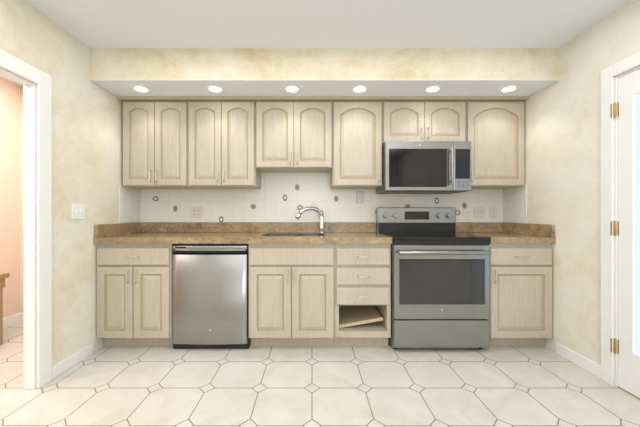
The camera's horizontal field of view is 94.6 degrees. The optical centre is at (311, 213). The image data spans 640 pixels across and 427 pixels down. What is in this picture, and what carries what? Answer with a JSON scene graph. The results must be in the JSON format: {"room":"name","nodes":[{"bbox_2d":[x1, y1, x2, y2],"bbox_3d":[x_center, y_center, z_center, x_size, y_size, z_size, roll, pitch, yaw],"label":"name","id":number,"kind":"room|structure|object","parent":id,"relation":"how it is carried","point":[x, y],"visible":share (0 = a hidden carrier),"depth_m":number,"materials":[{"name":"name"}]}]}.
{"room":"kitchen","nodes":[
{"label":"kitchen","id":0,"kind":"room"},
{"bbox_2d":[0,77,22,317],"bbox_3d":[-1.815,-0.095,0.705,0.030,2.400,4.620,0,0,0],"label":"wall","id":1,"kind":"structure","parent":0,"point":[11,178],"depth_m":1.74,"materials":[{"name":"beige"}]},
{"bbox_2d":[0,0,136,365],"bbox_3d":[-1.770,-0.095,0.695,0.060,2.400,4.600,0,0,0],"label":"wall","id":2,"kind":"structure","parent":0,"point":[87,141],"depth_m":2.15,"materials":[{"name":"beige paint"}]},
{"bbox_2d":[0,49,51,389],"bbox_3d":[-1.772,0.098,1.433,0.100,2.015,1.045,0,0,0],"label":"door frame","id":3,"kind":"structure","parent":2,"relation":"attached to","point":[37,234],"depth_m":1.86,"materials":[{"name":"white wood"}]},
{"bbox_2d":[52,343,92,378],"bbox_3d":[-1.734,1.062,2.150,0.012,0.085,0.370,0,0,0],"label":"baseboard","id":4,"kind":"structure","parent":2,"relation":"attached to","point":[75,358],"depth_m":2.12,"materials":[{"name":"white wood"}]},
{"bbox_2d":[72,203,84,218],"bbox_3d":[-1.732,-0.015,2.195,0.016,0.115,0.118,0,0,0],"label":"light switch","id":5,"kind":"object","parent":2,"relation":"attached to","point":[78,211],"visible":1,"depth_m":2.19,"materials":[{"name":"white plastic"}]},
{"bbox_2d":[0,0,630,85],"bbox_3d":[-0.510,-1.320,0.695,5.100,0.050,4.800,0,0,0],"label":"ceiling","id":6,"kind":"structure","parent":0,"point":[324,23],"depth_m":2.00,"materials":[{"name":"white paint"}]},
{"bbox_2d":[0,323,639,426],"bbox_3d":[-0.510,1.130,0.695,5.100,0.050,4.800,0,0,0],"label":"floor","id":7,"kind":"structure","parent":0,"point":[389,385],"depth_m":1.84,"materials":[{"name":"tile"}]},
{"bbox_2d":[0,273,9,344],"bbox_3d":[-2.765,0.805,2.085,0.360,0.600,0.880,0,0,0],"label":"table","id":8,"kind":"object","parent":7,"relation":"on","point":[3,276],"visible":1,"depth_m":2.48,"materials":[{"name":"wood"}]},
{"bbox_2d":[3,313,20,328],"bbox_3d":[-2.952,1.055,0.695,0.015,0.100,4.600,0,0,0],"label":"baseboard","id":9,"kind":"structure","parent":7,"relation":"on","point":[12,320],"depth_m":2.89,"materials":[{"name":"white wood"}]},
{"bbox_2d":[97,244,172,345],"bbox_3d":[-1.437,0.673,2.660,0.603,0.864,0.656,0,0,0],"label":"base cabinet","id":10,"kind":"object","parent":7,"relation":"on","point":[134,294],"visible":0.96,"depth_m":2.37,"materials":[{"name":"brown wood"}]},
{"bbox_2d":[172,244,250,348],"bbox_3d":[-0.824,0.674,2.672,0.616,0.862,0.631,0,0,0],"label":"dishwasher","id":11,"kind":"object","parent":7,"relation":"on","point":[210,296],"visible":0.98,"depth_m":2.37,"materials":[{"name":"silver metal"}]},
{"bbox_2d":[249,244,334,345],"bbox_3d":[-0.165,0.673,2.660,0.697,0.864,0.656,0,0,0],"label":"base cabinet","id":12,"kind":"object","parent":7,"relation":"on","point":[291,294],"visible":1,"depth_m":2.37,"materials":[{"name":"brown wood"}]},
{"bbox_2d":[93,222,391,243],"bbox_3d":[-0.550,0.165,2.667,2.376,0.151,0.643,0,0,0],"label":"countertop","id":13,"kind":"structure","parent":12,"relation":"on","point":[237,233],"depth_m":2.68,"materials":[{"name":"stone"}]},
{"bbox_2d":[295,202,324,232],"bbox_3d":[-0.017,0.038,2.856,0.292,0.305,0.189,0,0,0],"label":"faucet","id":14,"kind":"object","parent":13,"relation":"on","point":[319,211],"visible":1,"depth_m":2.88,"materials":[{"name":"silver metal"}]},
{"bbox_2d":[334,244,390,345],"bbox_3d":[0.412,0.673,2.660,0.452,0.864,0.656,0,0,0],"label":"base cabinet","id":15,"kind":"object","parent":7,"relation":"on","point":[362,274],"visible":0.9,"depth_m":2.36,"materials":[{"name":"brown wood"}]},
{"bbox_2d":[339,305,382,327],"bbox_3d":[0.407,0.906,2.665,0.372,0.026,0.440,-10,0,0],"label":"shelf","id":16,"kind":"object","parent":15,"relation":"in","point":[356,315],"visible":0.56,"depth_m":2.60,"materials":[{"name":"beige wood"}]},
{"bbox_2d":[376,207,490,348],"bbox_3d":[1.030,0.522,2.624,0.772,1.165,0.698,0,0,0],"label":"range","id":17,"kind":"object","parent":7,"relation":"on","point":[440,282],"visible":0.96,"depth_m":2.33,"materials":[{"name":"silver metal"}]},
{"bbox_2d":[488,244,551,345],"bbox_3d":[1.679,0.673,2.660,0.518,0.864,0.656,0,0,0],"label":"base cabinet","id":18,"kind":"object","parent":7,"relation":"on","point":[520,294],"visible":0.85,"depth_m":2.37,"materials":[{"name":"brown wood"}]},
{"bbox_2d":[456,222,555,243],"bbox_3d":[1.680,0.165,2.667,0.516,0.151,0.643,0,0,0],"label":"countertop","id":19,"kind":"structure","parent":18,"relation":"on","point":[510,233],"depth_m":2.61,"materials":[{"name":"stone"}]},
{"bbox_2d":[90,48,558,96],"bbox_3d":[0.100,-1.170,2.655,3.680,0.250,0.680,0,0,0],"label":"soffit","id":20,"kind":"structure","parent":0,"point":[319,72],"depth_m":2.31,"materials":[{"name":"white paint"}]},
{"bbox_2d":[133,86,149,91],"bbox_3d":[-1.430,-1.041,2.470,0.124,0.006,0.124,0,0,0],"label":"recessed light","id":21,"kind":"object","parent":20,"relation":"in","point":[141,88],"visible":1,"depth_m":2.46,"materials":[{"name":"white glass"}]},
{"bbox_2d":[207,86,222,91],"bbox_3d":[-0.811,-1.041,2.470,0.124,0.006,0.124,0,0,0],"label":"recessed light","id":22,"kind":"object","parent":20,"relation":"in","point":[215,88],"visible":1,"depth_m":2.46,"materials":[{"name":"white glass"}]},
{"bbox_2d":[285,86,298,91],"bbox_3d":[-0.167,-1.041,2.470,0.124,0.006,0.124,0,0,0],"label":"recessed light","id":23,"kind":"object","parent":20,"relation":"in","point":[292,88],"visible":1,"depth_m":2.46,"materials":[{"name":"white glass"}]},
{"bbox_2d":[352,86,366,91],"bbox_3d":[0.400,-1.041,2.470,0.124,0.006,0.124,0,0,0],"label":"recessed light","id":24,"kind":"object","parent":20,"relation":"in","point":[359,88],"visible":1,"depth_m":2.46,"materials":[{"name":"white glass"}]},
{"bbox_2d":[425,86,440,91],"bbox_3d":[1.012,-1.041,2.470,0.124,0.006,0.124,0,0,0],"label":"recessed light","id":25,"kind":"object","parent":20,"relation":"in","point":[431,88],"visible":1,"depth_m":2.46,"materials":[{"name":"white glass"}]},
{"bbox_2d":[500,86,517,91],"bbox_3d":[1.647,-1.041,2.470,0.124,0.006,0.124,0,0,0],"label":"recessed light","id":26,"kind":"object","parent":20,"relation":"in","point":[507,88],"visible":0.98,"depth_m":2.46,"materials":[{"name":"white glass"}]},
{"bbox_2d":[507,0,639,364],"bbox_3d":[2.215,-0.095,0.695,0.550,2.400,4.600,0,0,0],"label":"wall","id":27,"kind":"structure","parent":0,"point":[562,148],"depth_m":2.17,"materials":[{"name":"white paint"}]},
{"bbox_2d":[556,343,600,378],"bbox_3d":[1.934,1.062,2.152,0.012,0.085,0.365,0,0,0],"label":"baseboard","id":28,"kind":"structure","parent":27,"relation":"attached to","point":[590,366],"depth_m":2.13,"materials":[{"name":"white wood"}]},
{"bbox_2d":[601,51,639,386],"bbox_3d":[1.990,0.076,1.477,0.136,2.058,0.980,0,0,0],"label":"door frame","id":29,"kind":"structure","parent":27,"relation":"attached to","point":[609,213],"depth_m":1.91,"materials":[{"name":"white wood"}]},
{"bbox_2d":[610,69,639,397],"bbox_3d":[1.952,0.118,1.489,0.064,1.957,0.818,0,0,0],"label":"door","id":30,"kind":"structure","parent":27,"relation":"in","point":[629,232],"depth_m":1.81,"materials":[{"name":"white wood"}]},
{"bbox_2d":[617,386,639,399],"bbox_3d":[1.990,1.102,1.477,0.099,0.006,0.798,0,0,0],"label":"trim","id":31,"kind":"structure","parent":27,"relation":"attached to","point":[628,392],"depth_m":1.81,"materials":[{"name":"beige"}]},
{"bbox_3d":[0.100,-0.095,3.045,3.880,2.400,0.100,0,0,0],"label":"wall","id":32,"kind":"structure","parent":0,"visible":0},
{"bbox_2d":[123,101,198,188],"bbox_3d":[-1.426,-0.636,2.812,0.596,0.774,0.352,0,0,0],"label":"upper cabinet","id":33,"kind":"object","parent":32,"relation":"attached to","point":[155,144],"visible":0.98,"depth_m":2.67,"materials":[{"name":"brown wood"}]},
{"bbox_2d":[188,101,260,188],"bbox_3d":[-0.822,-0.636,2.812,0.612,0.774,0.352,0,0,0],"label":"upper cabinet","id":34,"kind":"object","parent":32,"relation":"attached to","point":[221,144],"visible":1,"depth_m":2.67,"materials":[{"name":"brown wood"}]},
{"bbox_2d":[256,101,331,172],"bbox_3d":[-0.165,-0.719,2.812,0.699,0.608,0.352,0,0,0],"label":"upper cabinet","id":35,"kind":"object","parent":32,"relation":"attached to","point":[293,136],"visible":1,"depth_m":2.67,"materials":[{"name":"brown wood"}]},
{"bbox_2d":[119,173,526,232],"bbox_3d":[0.100,-0.345,2.830,3.680,1.100,0.330,0,0,0],"label":"tile backsplash","id":36,"kind":"structure","parent":32,"relation":"attached to","point":[227,205],"depth_m":2.99,"materials":[{"name":"white tile"}]},
{"bbox_2d":[191,207,201,217],"bbox_3d":[-1.170,-0.010,2.987,0.118,0.115,0.008,0,0,0],"label":"electrical outlet","id":37,"kind":"object","parent":36,"relation":"attached to","point":[196,212],"visible":1,"depth_m":2.98,"materials":[{"name":"beige plastic"}]},
{"bbox_2d":[153,184,466,221],"bbox_3d":[-0.023,-0.152,2.990,3.184,0.489,0.002,0,0,0],"label":"decor","id":38,"kind":"object","parent":36,"relation":"attached to","point":[299,207],"visible":0.81,"depth_m":2.99,"materials":[{"name":"brown"}]},
{"bbox_2d":[356,192,362,202],"bbox_3d":[0.485,-0.165,2.983,0.072,0.115,0.016,0,0,0],"label":"light switch","id":39,"kind":"object","parent":36,"relation":"attached to","point":[359,197],"visible":1,"depth_m":2.98,"materials":[{"name":"plastic"}]},
{"bbox_2d":[473,207,484,217],"bbox_3d":[1.695,-0.010,2.983,0.118,0.115,0.016,0,0,0],"label":"electrical outlet","id":40,"kind":"object","parent":36,"relation":"attached to","point":[478,212],"visible":1,"depth_m":2.98,"materials":[{"name":"beige plastic"}]},
{"bbox_2d":[490,207,496,217],"bbox_3d":[1.835,-0.010,2.987,0.072,0.115,0.008,0,0,0],"label":"electrical outlet","id":41,"kind":"object","parent":36,"relation":"attached to","point":[493,212],"visible":1,"depth_m":2.98,"materials":[{"name":"beige plastic"}]},
{"bbox_2d":[118,97,528,101],"bbox_3d":[0.100,-1.034,2.810,3.672,0.020,0.356,0,0,0],"label":"trim","id":42,"kind":"structure","parent":32,"relation":"attached to","point":[255,99],"depth_m":2.63,"materials":[{"name":"beige wood"}]},
{"bbox_2d":[330,101,381,188],"bbox_3d":[0.413,-0.636,2.812,0.453,0.774,0.352,0,0,0],"label":"upper cabinet","id":43,"kind":"object","parent":32,"relation":"attached to","point":[356,144],"visible":1,"depth_m":2.67,"materials":[{"name":"brown wood"}]},
{"bbox_2d":[382,101,464,143],"bbox_3d":[1.021,-0.830,2.812,0.758,0.386,0.352,0,0,0],"label":"upper cabinet","id":44,"kind":"object","parent":32,"relation":"attached to","point":[423,120],"visible":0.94,"depth_m":2.67,"materials":[{"name":"brown wood"}]},
{"bbox_2d":[376,141,470,193],"bbox_3d":[1.022,-0.416,2.761,0.753,0.440,0.454,0,0,0],"label":"microwave","id":45,"kind":"object","parent":44,"relation":"attached to","point":[426,167],"visible":1,"depth_m":2.58,"materials":[{"name":"silver metal"}]},
{"bbox_2d":[465,101,523,188],"bbox_3d":[1.668,-0.636,2.812,0.532,0.774,0.352,0,0,0],"label":"upper cabinet","id":46,"kind":"object","parent":32,"relation":"attached to","point":[494,132],"visible":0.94,"depth_m":2.67,"materials":[{"name":"brown wood"}]}
]}

